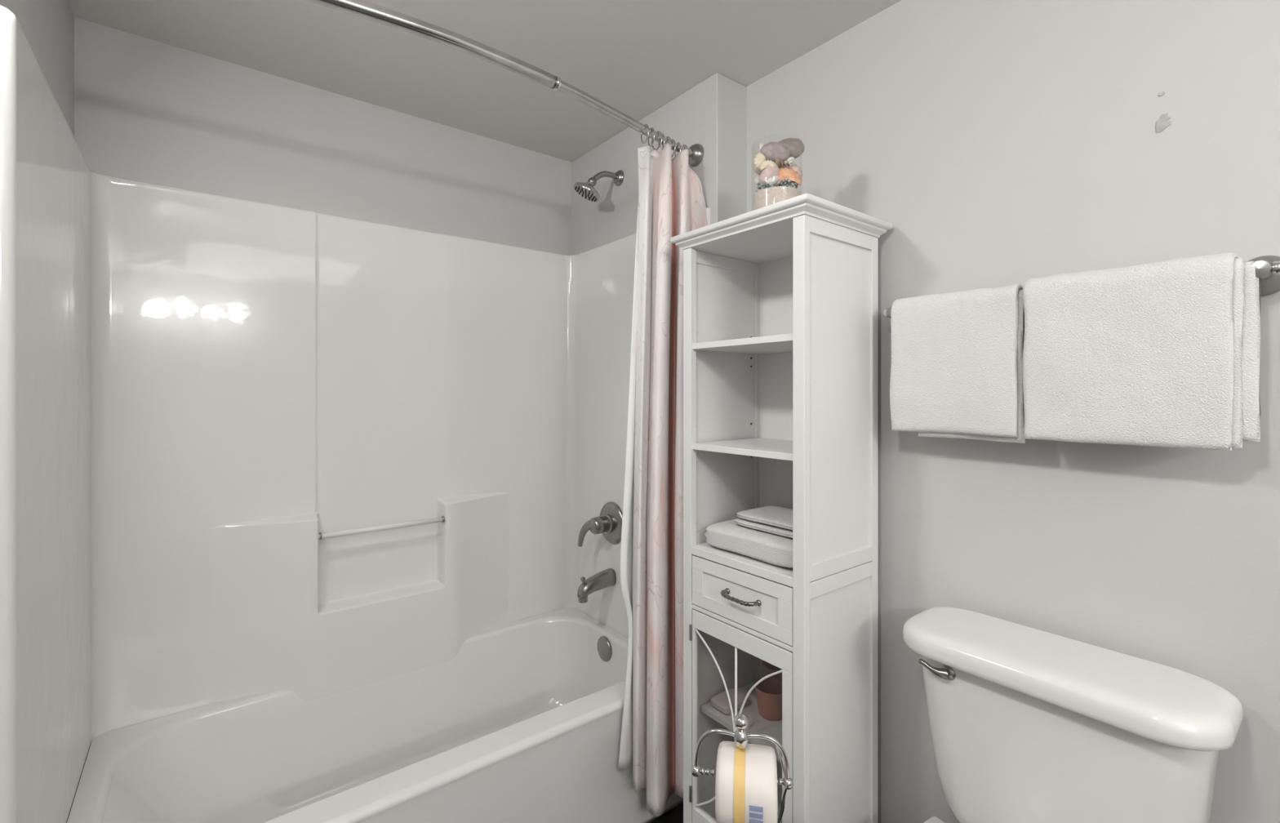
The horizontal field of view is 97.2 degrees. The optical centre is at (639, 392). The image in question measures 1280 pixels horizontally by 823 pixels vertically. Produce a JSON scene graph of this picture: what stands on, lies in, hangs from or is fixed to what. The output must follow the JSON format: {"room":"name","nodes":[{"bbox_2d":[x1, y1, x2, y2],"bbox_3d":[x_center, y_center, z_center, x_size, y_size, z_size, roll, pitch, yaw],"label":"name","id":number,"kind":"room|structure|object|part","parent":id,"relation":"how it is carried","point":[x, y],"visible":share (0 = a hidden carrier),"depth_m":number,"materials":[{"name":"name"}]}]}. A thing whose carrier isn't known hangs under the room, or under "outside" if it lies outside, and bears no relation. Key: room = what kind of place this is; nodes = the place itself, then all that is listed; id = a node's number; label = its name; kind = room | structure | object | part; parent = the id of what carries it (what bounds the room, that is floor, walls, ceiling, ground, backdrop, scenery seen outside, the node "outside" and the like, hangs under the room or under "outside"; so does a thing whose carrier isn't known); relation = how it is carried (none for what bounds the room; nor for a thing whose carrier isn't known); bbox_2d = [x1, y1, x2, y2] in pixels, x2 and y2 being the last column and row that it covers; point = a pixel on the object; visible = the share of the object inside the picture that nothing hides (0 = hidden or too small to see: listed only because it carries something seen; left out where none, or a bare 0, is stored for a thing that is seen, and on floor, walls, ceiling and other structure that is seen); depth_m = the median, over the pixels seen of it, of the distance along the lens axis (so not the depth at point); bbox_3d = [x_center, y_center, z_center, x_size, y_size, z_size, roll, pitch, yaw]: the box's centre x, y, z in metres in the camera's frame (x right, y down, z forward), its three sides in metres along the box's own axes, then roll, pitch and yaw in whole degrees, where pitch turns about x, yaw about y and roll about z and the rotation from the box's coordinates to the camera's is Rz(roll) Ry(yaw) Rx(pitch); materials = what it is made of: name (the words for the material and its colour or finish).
{"room":"bathroom","nodes":[
{"label":"bathroom","id":0,"kind":"room"},
{"bbox_2d":[0,0,74,136],"bbox_3d":[-1.428,0.170,1.116,0.340,2.381,0.995,0,0,-38],"label":"wall","id":1,"kind":"structure","parent":0,"point":[47,26],"depth_m":1.32,"materials":[{"name":"grey paint"}]},
{"bbox_2d":[306,0,703,166],"bbox_3d":[-0.402,-0.786,1.352,1.567,0.072,0.162,0,0,-38],"label":"curtain rod","id":2,"kind":"object","parent":1,"relation":"attached to","point":[361,8],"visible":0.87,"depth_m":1.30,"materials":[{"name":"metal"}]},
{"bbox_2d":[617,155,653,770],"bbox_3d":[0.022,0.190,1.755,0.036,1.881,0.239,0,0,44],"label":"liner","id":3,"kind":"object","parent":2,"relation":"hanging from","point":[625,758],"visible":0.32,"depth_m":1.69,"materials":[{"name":"white plastic"}]},
{"bbox_2d":[640,124,648,143],"bbox_3d":[0.014,-0.775,1.692,0.005,0.058,0.046,0,0,-31],"label":"curtain ring","id":4,"kind":"object","parent":2,"relation":"hanging from","point":[642,142],"visible":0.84,"depth_m":1.68,"materials":[{"name":"silver metal"}]},
{"bbox_2d":[647,127,654,147],"bbox_3d":[0.034,-0.775,1.715,0.005,0.058,0.046,0,0,-24],"label":"curtain ring","id":5,"kind":"object","parent":2,"relation":"hanging from","point":[651,127],"visible":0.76,"depth_m":1.70,"materials":[{"name":"silver metal"}]},
{"bbox_2d":[651,130,662,150],"bbox_3d":[0.052,-0.775,1.736,0.005,0.058,0.046,0,0,-44],"label":"curtain ring","id":6,"kind":"object","parent":2,"relation":"hanging from","point":[658,148],"visible":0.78,"depth_m":1.73,"materials":[{"name":"silver metal"}]},
{"bbox_2d":[657,133,664,151],"bbox_3d":[0.067,-0.775,1.754,0.004,0.058,0.046,0,0,-21],"label":"curtain ring","id":7,"kind":"object","parent":2,"relation":"hanging from","point":[662,133],"visible":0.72,"depth_m":1.74,"materials":[{"name":"silver metal"}]},
{"bbox_2d":[671,138,675,156],"bbox_3d":[0.100,-0.775,1.794,0.004,0.058,0.046,0,0,-33],"label":"curtain ring","id":8,"kind":"object","parent":2,"relation":"hanging from","point":[672,139],"visible":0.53,"depth_m":1.78,"materials":[{"name":"silver metal"}]},
{"bbox_2d":[674,142,680,156],"bbox_3d":[0.121,-0.775,1.815,0.005,0.058,0.046,0,0,-21],"label":"curtain ring","id":9,"kind":"object","parent":2,"relation":"hanging from","point":[677,142],"visible":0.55,"depth_m":1.80,"materials":[{"name":"silver metal"}]},
{"label":"curtain ring","id":10,"kind":"object","parent":2,"relation":"hanging from","visible":0},
{"bbox_2d":[631,143,706,816],"bbox_3d":[0.108,0.246,1.733,0.276,2.035,0.148,0,0,-38],"label":"shower curtain","id":11,"kind":"object","parent":10,"relation":"hanging from","point":[672,203],"visible":0.82,"depth_m":1.69,"materials":[{"name":"white fabric"}]},
{"bbox_2d":[73,17,571,255],"bbox_3d":[-0.954,0.170,2.057,1.767,2.381,0.100,0,0,-38],"label":"wall","id":12,"kind":"structure","parent":0,"point":[147,110],"depth_m":1.85,"materials":[{"name":"grey paint"}]},
{"bbox_2d":[0,4,710,822],"bbox_3d":[-0.653,0.379,1.679,1.572,1.958,0.864,0,0,-38],"label":"shower surround","id":13,"kind":"object","parent":12,"relation":"attached to","point":[247,447],"visible":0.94,"depth_m":1.76,"materials":[{"name":"white plastic"}]},
{"bbox_2d":[209,492,508,703],"bbox_3d":[-0.895,0.705,1.968,1.080,0.620,0.064,0,0,-38],"label":"shelf","id":14,"kind":"object","parent":13,"relation":"attached to","point":[316,602],"depth_m":1.91,"materials":[{"name":"white plastic"}]},
{"bbox_2d":[577,568,616,603],"bbox_3d":[-0.172,0.748,2.185,0.152,0.099,0.060,0,0,-38],"label":"tub spout","id":15,"kind":"object","parent":13,"relation":"attached to","point":[606,578],"visible":1,"depth_m":2.16,"materials":[{"name":"silver metal"}]},
{"bbox_2d":[577,595,587,603],"bbox_3d":[-0.217,0.786,2.149,0.036,0.022,0.036,0,0,-38],"label":"outlet","id":16,"kind":"object","parent":15,"relation":"attached to","point":[582,599],"depth_m":2.13,"materials":[{"name":"silver metal"}]},
{"bbox_3d":[-0.218,0.717,2.148,0.019,0.027,0.018,0,0,-38],"label":"diverter knob","id":17,"kind":"part","parent":15,"relation":"part of","materials":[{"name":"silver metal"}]},
{"bbox_2d":[577,502,622,546],"bbox_3d":[-0.153,0.520,2.192,0.114,0.174,0.166,0,0,-38],"label":"shower valve","id":18,"kind":"object","parent":13,"relation":"attached to","point":[609,523],"visible":0.98,"depth_m":2.18,"materials":[{"name":"silver metal"}]},
{"bbox_3d":[-0.206,0.548,2.198,0.090,0.118,0.048,0,0,24],"label":"lever handle","id":19,"kind":"part","parent":18,"relation":"part of","materials":[{"name":"silver metal"}]},
{"bbox_3d":[-0.154,0.515,2.190,0.084,0.072,0.072,0,0,-38],"label":"valve stem","id":20,"kind":"part","parent":18,"relation":"part of","materials":[{"name":"silver metal"}]},
{"bbox_2d":[68,0,901,161],"bbox_3d":[0.344,-1.046,0.369,2.207,0.050,4.357,0,0,-38],"label":"ceiling","id":21,"kind":"structure","parent":0,"point":[635,57],"depth_m":1.66,"materials":[{"name":"white paint"}]},
{"bbox_2d":[570,72,746,255],"bbox_3d":[0.057,0.170,2.280,0.300,2.381,0.995,0,0,-38],"label":"wall","id":22,"kind":"structure","parent":0,"point":[712,114],"depth_m":1.94,"materials":[{"name":"grey paint"}]},
{"bbox_2d":[573,169,623,201],"bbox_3d":[-0.169,-0.801,2.175,0.185,0.137,0.113,0,0,-38],"label":"showerhead","id":23,"kind":"object","parent":22,"relation":"attached to","point":[587,189],"visible":1,"depth_m":2.15,"materials":[{"name":"silver metal"}]},
{"bbox_3d":[-0.138,-0.825,2.176,0.116,0.058,0.024,0,0,-28],"label":"shower arm","id":24,"kind":"part","parent":23,"relation":"part of","materials":[{"name":"silver metal"}]},
{"bbox_2d":[652,804,683,822],"bbox_3d":[0.383,1.385,0.400,2.107,0.050,4.357,0,0,-38],"label":"floor","id":25,"kind":"structure","parent":0,"point":[675,815],"depth_m":1.80,"materials":[{"name":"plastic"}]},
{"bbox_2d":[66,607,683,822],"bbox_3d":[-0.661,1.148,1.706,1.513,0.424,0.755,0,0,-38],"label":"bathtub","id":26,"kind":"object","parent":25,"relation":"on","point":[523,724],"visible":0.76,"depth_m":1.68,"materials":[{"name":"white plastic"}]},
{"bbox_2d":[596,635,612,661],"bbox_3d":[-0.139,0.994,2.182,0.016,0.092,0.092,0,0,-38],"label":"overflow plate","id":27,"kind":"object","parent":26,"relation":"attached to","point":[604,646],"visible":1,"depth_m":2.17,"materials":[{"name":"silver metal"}]},
{"bbox_2d":[690,713,793,822],"bbox_3d":[0.213,0.990,1.155,0.194,0.740,0.180,0,0,14],"label":"stand","id":28,"kind":"object","parent":25,"relation":"on","point":[741,736],"visible":0.77,"depth_m":1.08,"materials":[{"name":"silver metal"}]},
{"bbox_3d":[0.194,0.692,1.083,0.181,0.081,0.008,0,0,12],"label":"arched frame","id":29,"kind":"part","parent":28,"relation":"part of","materials":[{"name":"silver metal"}]},
{"bbox_2d":[715,741,777,822],"bbox_3d":[0.204,0.754,1.080,0.112,0.135,0.135,0,0,12],"label":"toilet roll","id":30,"kind":"object","parent":28,"relation":"hanging from","point":[746,781],"visible":0.97,"depth_m":1.03,"materials":[{"name":"white paper"}]},
{"bbox_2d":[670,192,892,822],"bbox_3d":[0.371,0.460,1.535,0.373,1.800,0.457,0,0,-38],"label":"linen cabinet","id":31,"kind":"object","parent":25,"relation":"on","point":[780,298],"visible":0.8,"depth_m":1.45,"materials":[{"name":"white paint"}]},
{"bbox_3d":[0.141,0.478,1.592,0.022,1.764,0.032,0,0,-38],"label":"post","id":32,"kind":"part","parent":31,"relation":"part of","materials":[{"name":"white paint"}]},
{"bbox_3d":[0.251,0.417,1.686,0.268,0.038,0.020,0,0,-38],"label":"rail","id":33,"kind":"part","parent":31,"relation":"part of","materials":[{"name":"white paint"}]},
{"bbox_3d":[0.251,0.448,1.686,0.272,1.704,0.007,0,0,-38],"label":"panel","id":34,"kind":"part","parent":31,"relation":"part of","materials":[{"name":"white paint"}]},
{"bbox_3d":[0.251,-0.386,1.686,0.268,0.036,0.020,0,0,-38],"label":"rail","id":35,"kind":"part","parent":31,"relation":"part of","materials":[{"name":"white paint"}]},
{"bbox_2d":[710,688,749,714],"bbox_3d":[0.256,0.882,1.613,0.104,0.029,0.072,0,0,-38],"label":"folded cloth","id":36,"kind":"object","parent":31,"relation":"on","point":[720,701],"visible":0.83,"depth_m":1.59,"materials":[{"name":"grey"}]},
{"bbox_3d":[0.247,0.519,1.421,0.038,0.015,0.119,0,0,-38],"label":"drawer handle","id":37,"kind":"part","parent":31,"relation":"part of","materials":[{"name":"silver metal"}]},
{"bbox_2d":[701,680,782,761],"bbox_3d":[0.387,0.905,1.547,0.254,0.017,0.364,0,0,-38],"label":"shelf","id":38,"kind":"object","parent":31,"relation":"attached to","point":[757,723],"depth_m":1.55,"materials":[{"name":"white paint"}]},
{"bbox_2d":[691,541,792,586],"bbox_3d":[0.367,0.441,1.532,0.303,0.022,0.364,0,0,-38],"label":"shelf","id":39,"kind":"object","parent":31,"relation":"attached to","point":[744,566],"depth_m":1.44,"materials":[{"name":"white paint"}]},
{"bbox_2d":[692,437,792,461],"bbox_3d":[0.369,0.151,1.534,0.298,0.017,0.364,0,0,-38],"label":"shelf","id":40,"kind":"object","parent":31,"relation":"attached to","point":[780,448],"depth_m":1.52,"materials":[{"name":"white paint"}]},
{"bbox_2d":[692,333,792,353],"bbox_3d":[0.369,-0.129,1.534,0.298,0.017,0.364,0,0,-38],"label":"shelf","id":41,"kind":"object","parent":31,"relation":"attached to","point":[776,344],"depth_m":1.51,"materials":[{"name":"white paint"}]},
{"bbox_3d":[0.257,0.598,1.446,0.019,0.011,0.342,0,0,-38],"label":"rail under drawer","id":42,"kind":"part","parent":31,"relation":"part of","materials":[{"name":"white paint"}]},
{"bbox_3d":[0.255,0.522,1.444,0.016,0.134,0.337,0,0,-38],"label":"drawer","id":43,"kind":"part","parent":31,"relation":"part of","materials":[{"name":"white paint"}]},
{"bbox_3d":[0.256,0.906,1.445,0.018,0.598,0.337,0,0,-38],"label":"door frame","id":44,"kind":"part","parent":31,"relation":"part of","materials":[{"name":"white paint"}]},
{"bbox_2d":[704,518,792,568],"bbox_3d":[0.362,0.395,1.520,0.249,0.068,0.333,0,0,-38],"label":"folded towel","id":45,"kind":"object","parent":31,"relation":"on","point":[767,547],"visible":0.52,"depth_m":1.44,"materials":[{"name":"white fabric"}]},
{"bbox_2d":[734,517,792,537],"bbox_3d":[0.392,0.352,1.502,0.189,0.017,0.240,0,0,-38],"label":"folded washcloth","id":46,"kind":"object","parent":45,"relation":"on","point":[755,525],"visible":0.24,"depth_m":1.45,"materials":[{"name":"white fabric"}]},
{"bbox_2d":[736,505,792,529],"bbox_3d":[0.395,0.333,1.501,0.185,0.019,0.234,0,0,-38],"label":"folded washcloth","id":47,"kind":"object","parent":46,"relation":"on","point":[779,516],"visible":0.59,"depth_m":1.49,"materials":[{"name":"white fabric"}]},
{"bbox_3d":[0.367,0.478,1.778,0.028,1.764,0.020,0,0,-38],"label":"post","id":48,"kind":"part","parent":31,"relation":"part of","materials":[{"name":"white paint"}]},
{"bbox_2d":[753,676,782,720],"bbox_3d":[0.364,0.857,1.569,0.094,0.080,0.094,0,0,-38],"label":"plastic cup","id":49,"kind":"object","parent":31,"relation":"on","point":[768,691],"visible":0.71,"depth_m":1.54,"materials":[{"name":"brown plastic"}]},
{"bbox_2d":[761,660,782,679],"bbox_3d":[0.396,0.847,1.651,0.076,0.100,0.076,0,0,-38],"label":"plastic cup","id":50,"kind":"object","parent":31,"relation":"on","point":[768,668],"visible":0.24,"depth_m":1.64,"materials":[{"name":"grey plastic"}]},
{"bbox_3d":[0.372,-0.422,1.536,0.369,0.036,0.457,0,0,-38],"label":"crown","id":51,"kind":"part","parent":31,"relation":"part of","materials":[{"name":"white paint"}]},
{"bbox_3d":[0.371,0.478,1.298,0.022,1.764,0.032,0,0,-38],"label":"post","id":52,"kind":"part","parent":31,"relation":"part of","materials":[{"name":"white paint"}]},
{"bbox_3d":[0.489,0.448,1.383,0.272,1.704,0.007,0,0,-38],"label":"panel","id":53,"kind":"part","parent":31,"relation":"part of","materials":[{"name":"white paint"}]},
{"bbox_3d":[0.489,0.417,1.382,0.268,0.038,0.020,0,0,-38],"label":"rail","id":54,"kind":"part","parent":31,"relation":"part of","materials":[{"name":"white paint"}]},
{"bbox_3d":[0.489,0.456,1.382,0.268,0.038,0.020,0,0,-38],"label":"rail","id":55,"kind":"part","parent":31,"relation":"part of","materials":[{"name":"white paint"}]},
{"bbox_3d":[0.489,-0.386,1.382,0.268,0.036,0.020,0,0,-38],"label":"rail","id":56,"kind":"part","parent":31,"relation":"part of","materials":[{"name":"white paint"}]},
{"bbox_3d":[0.606,0.478,1.474,0.028,1.764,0.020,0,0,-38],"label":"post","id":57,"kind":"part","parent":31,"relation":"part of","materials":[{"name":"white paint"}]},
{"bbox_2d":[924,816,944,822],"bbox_3d":[0.636,1.175,1.234,0.182,0.370,0.096,0,0,-31],"label":"waste bin","id":58,"kind":"object","parent":25,"relation":"on","point":[933,820],"visible":1,"depth_m":1.30,"materials":[{"name":"white plastic"}]},
{"bbox_2d":[902,606,1242,822],"bbox_3d":[0.582,0.933,0.939,0.774,0.853,0.520,0,0,-38],"label":"toilet","id":59,"kind":"object","parent":25,"relation":"on","point":[1027,724],"visible":1,"depth_m":1.04,"materials":[{"name":"white ceramic"}]},
{"bbox_3d":[0.618,0.584,1.188,0.056,0.028,0.023,0,0,31],"label":"flush lever","id":60,"kind":"part","parent":59,"relation":"part of","materials":[{"name":"silver metal"}]},
{"bbox_3d":[0.644,0.586,1.182,0.015,0.035,0.035,0,0,-24],"label":"lever","id":61,"kind":"part","parent":59,"relation":"part of","materials":[{"name":"silver metal"}]},
{"bbox_3d":[0.807,0.751,1.116,0.182,0.407,0.470,0,0,-38],"label":"tank","id":62,"kind":"part","parent":59,"relation":"part of","materials":[{"name":"white ceramic"}]},
{"bbox_3d":[0.796,0.533,1.107,0.229,0.052,0.520,0,0,-38],"label":"tank lid","id":63,"kind":"part","parent":59,"relation":"part of","materials":[{"name":"white ceramic"}]},
{"bbox_2d":[746,0,1279,822],"bbox_3d":[1.433,0.170,0.591,0.100,2.381,3.362,0,0,-38],"label":"wall","id":64,"kind":"structure","parent":0,"point":[1001,143],"depth_m":1.19,"materials":[{"name":"grey paint"}]},
{"bbox_2d":[882,255,1279,317],"bbox_3d":[0.848,-0.200,1.183,0.090,0.068,0.683,0,0,-38],"label":"towel bar","id":65,"kind":"object","parent":64,"relation":"attached to","point":[1267,267],"visible":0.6,"depth_m":0.94,"materials":[{"name":"silver metal"}]},
{"bbox_3d":[0.658,-0.200,1.425,0.090,0.068,0.068,0,0,-38],"label":"wall post","id":66,"kind":"part","parent":65,"relation":"part of","materials":[{"name":"silver metal"}]},
{"bbox_2d":[889,283,1025,443],"bbox_3d":[0.722,-0.063,1.293,0.066,0.338,0.286,0,0,-38],"label":"hanging towel","id":67,"kind":"object","parent":65,"relation":"hanging from","point":[957,363],"visible":0.99,"depth_m":1.26,"materials":[{"name":"white fabric"}]},
{"bbox_2d":[1022,252,1261,450],"bbox_3d":[0.911,-0.071,1.051,0.076,0.335,0.332,0,0,-38],"label":"hanging towel","id":68,"kind":"object","parent":65,"relation":"hanging from","point":[1166,353],"visible":1,"depth_m":1.00,"materials":[{"name":"white fabric"}]},
{"bbox_3d":[1.037,-0.200,0.941,0.090,0.068,0.068,0,0,-38],"label":"wall post","id":69,"kind":"part","parent":65,"relation":"part of","materials":[{"name":"silver metal"}]},
{"bbox_2d":[1157,91,1164,96],"bbox_3d":[0.991,-0.567,1.072,0.001,0.008,0.010,0,0,-38],"label":"scuff","id":70,"kind":"object","parent":64,"relation":"attached to","point":[1162,93],"visible":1,"depth_m":1.07,"materials":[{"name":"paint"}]},
{"bbox_2d":[1155,112,1172,133],"bbox_3d":[0.993,-0.511,1.069,0.001,0.034,0.024,0,0,-38],"label":"scuff","id":71,"kind":"object","parent":64,"relation":"attached to","point":[1162,123],"visible":1,"depth_m":1.07,"materials":[{"name":"paint"}]},
{"bbox_3d":[0.352,-0.539,1.451,0.128,0.198,0.128,0,0,-38],"label":"glass jar","id":72,"kind":"object","parent":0,"visible":0},
{"bbox_2d":[753,151,766,169],"bbox_3d":[0.322,-0.592,1.434,0.066,0.058,0.020,0,0,-8],"label":"seashell","id":73,"kind":"object","parent":72,"relation":"in","point":[759,157],"visible":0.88,"depth_m":1.43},
{"bbox_2d":[753,161,783,174],"bbox_3d":[0.337,-0.590,1.467,0.083,0.058,0.042,0,0,0],"label":"seashell","id":74,"kind":"object","parent":72,"relation":"in","point":[757,170],"visible":0.13,"depth_m":1.46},
{"bbox_2d":[758,142,764,151],"bbox_3d":[0.319,-0.628,1.457,0.035,0.032,0.024,0,0,-26],"label":"seashell","id":75,"kind":"object","parent":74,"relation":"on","point":[760,144],"visible":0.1,"depth_m":1.45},
{"bbox_2d":[760,159,777,170],"bbox_3d":[0.325,-0.571,1.418,0.047,0.034,0.014,0,0,2],"label":"seashell","id":76,"kind":"object","parent":72,"relation":"in","point":[766,163],"visible":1,"depth_m":1.41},
{"bbox_2d":[760,165,779,185],"bbox_3d":[0.328,-0.548,1.420,0.051,0.054,0.031,0,0,-12],"label":"seashell","id":77,"kind":"object","parent":72,"relation":"in","point":[768,172],"visible":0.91,"depth_m":1.41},
{"bbox_2d":[760,142,790,162],"bbox_3d":[0.343,-0.608,1.427,0.076,0.053,0.038,0,0,6],"label":"seashell","id":78,"kind":"object","parent":72,"relation":"in","point":[771,150],"visible":0.98,"depth_m":1.41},
{"bbox_2d":[753,186,800,210],"bbox_3d":[0.351,-0.479,1.451,0.119,0.062,0.119,0,0,-38],"label":"sand","id":79,"kind":"object","parent":72,"relation":"in","point":[766,197],"visible":0.46,"depth_m":1.40,"materials":[{"name":"beige sand"}]},
{"bbox_2d":[755,177,798,191],"bbox_3d":[0.352,-0.524,1.452,0.110,0.024,0.108,0,0,9],"label":"pebbles","id":80,"kind":"object","parent":79,"relation":"on","point":[792,184],"visible":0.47,"depth_m":1.42,"materials":[{"name":"stone"}]},
{"bbox_2d":[754,174,760,186],"bbox_3d":[0.309,-0.542,1.444,0.033,0.034,0.012,0,0,-8],"label":"seashell","id":81,"kind":"object","parent":80,"relation":"on","point":[757,180],"visible":0.52,"depth_m":1.44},
{"bbox_2d":[766,175,778,184],"bbox_3d":[0.332,-0.532,1.413,0.036,0.026,0.018,0,0,-1],"label":"seashell","id":82,"kind":"object","parent":80,"relation":"on","point":[775,179],"visible":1,"depth_m":1.41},
{"bbox_2d":[775,157,786,167],"bbox_3d":[0.354,-0.583,1.426,0.032,0.029,0.022,0,0,-27],"label":"seashell","id":83,"kind":"object","parent":72,"relation":"in","point":[779,162],"visible":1,"depth_m":1.42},
{"bbox_2d":[773,166,802,186],"bbox_3d":[0.367,-0.544,1.424,0.085,0.062,0.024,0,0,0],"label":"seashell","id":84,"kind":"object","parent":72,"relation":"in","point":[784,172],"visible":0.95,"depth_m":1.42,"materials":[{"name":"orange"}]},
{"bbox_2d":[786,156,794,167],"bbox_3d":[0.379,-0.580,1.421,0.019,0.026,0.017,0,0,36],"label":"seashell","id":85,"kind":"object","parent":72,"relation":"in","point":[790,160],"visible":1,"depth_m":1.42,"materials":[{"name":"white"}]},
{"bbox_2d":[780,163,802,178],"bbox_3d":[0.386,-0.561,1.440,0.060,0.059,0.020,0,0,4],"label":"seashell","id":86,"kind":"object","parent":72,"relation":"in","point":[794,166],"visible":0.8,"depth_m":1.44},
{"bbox_2d":[778,137,804,158],"bbox_3d":[0.379,-0.620,1.437,0.083,0.058,0.042,0,0,0],"label":"seashell","id":87,"kind":"object","parent":72,"relation":"in","point":[796,147],"visible":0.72,"depth_m":1.42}
]}

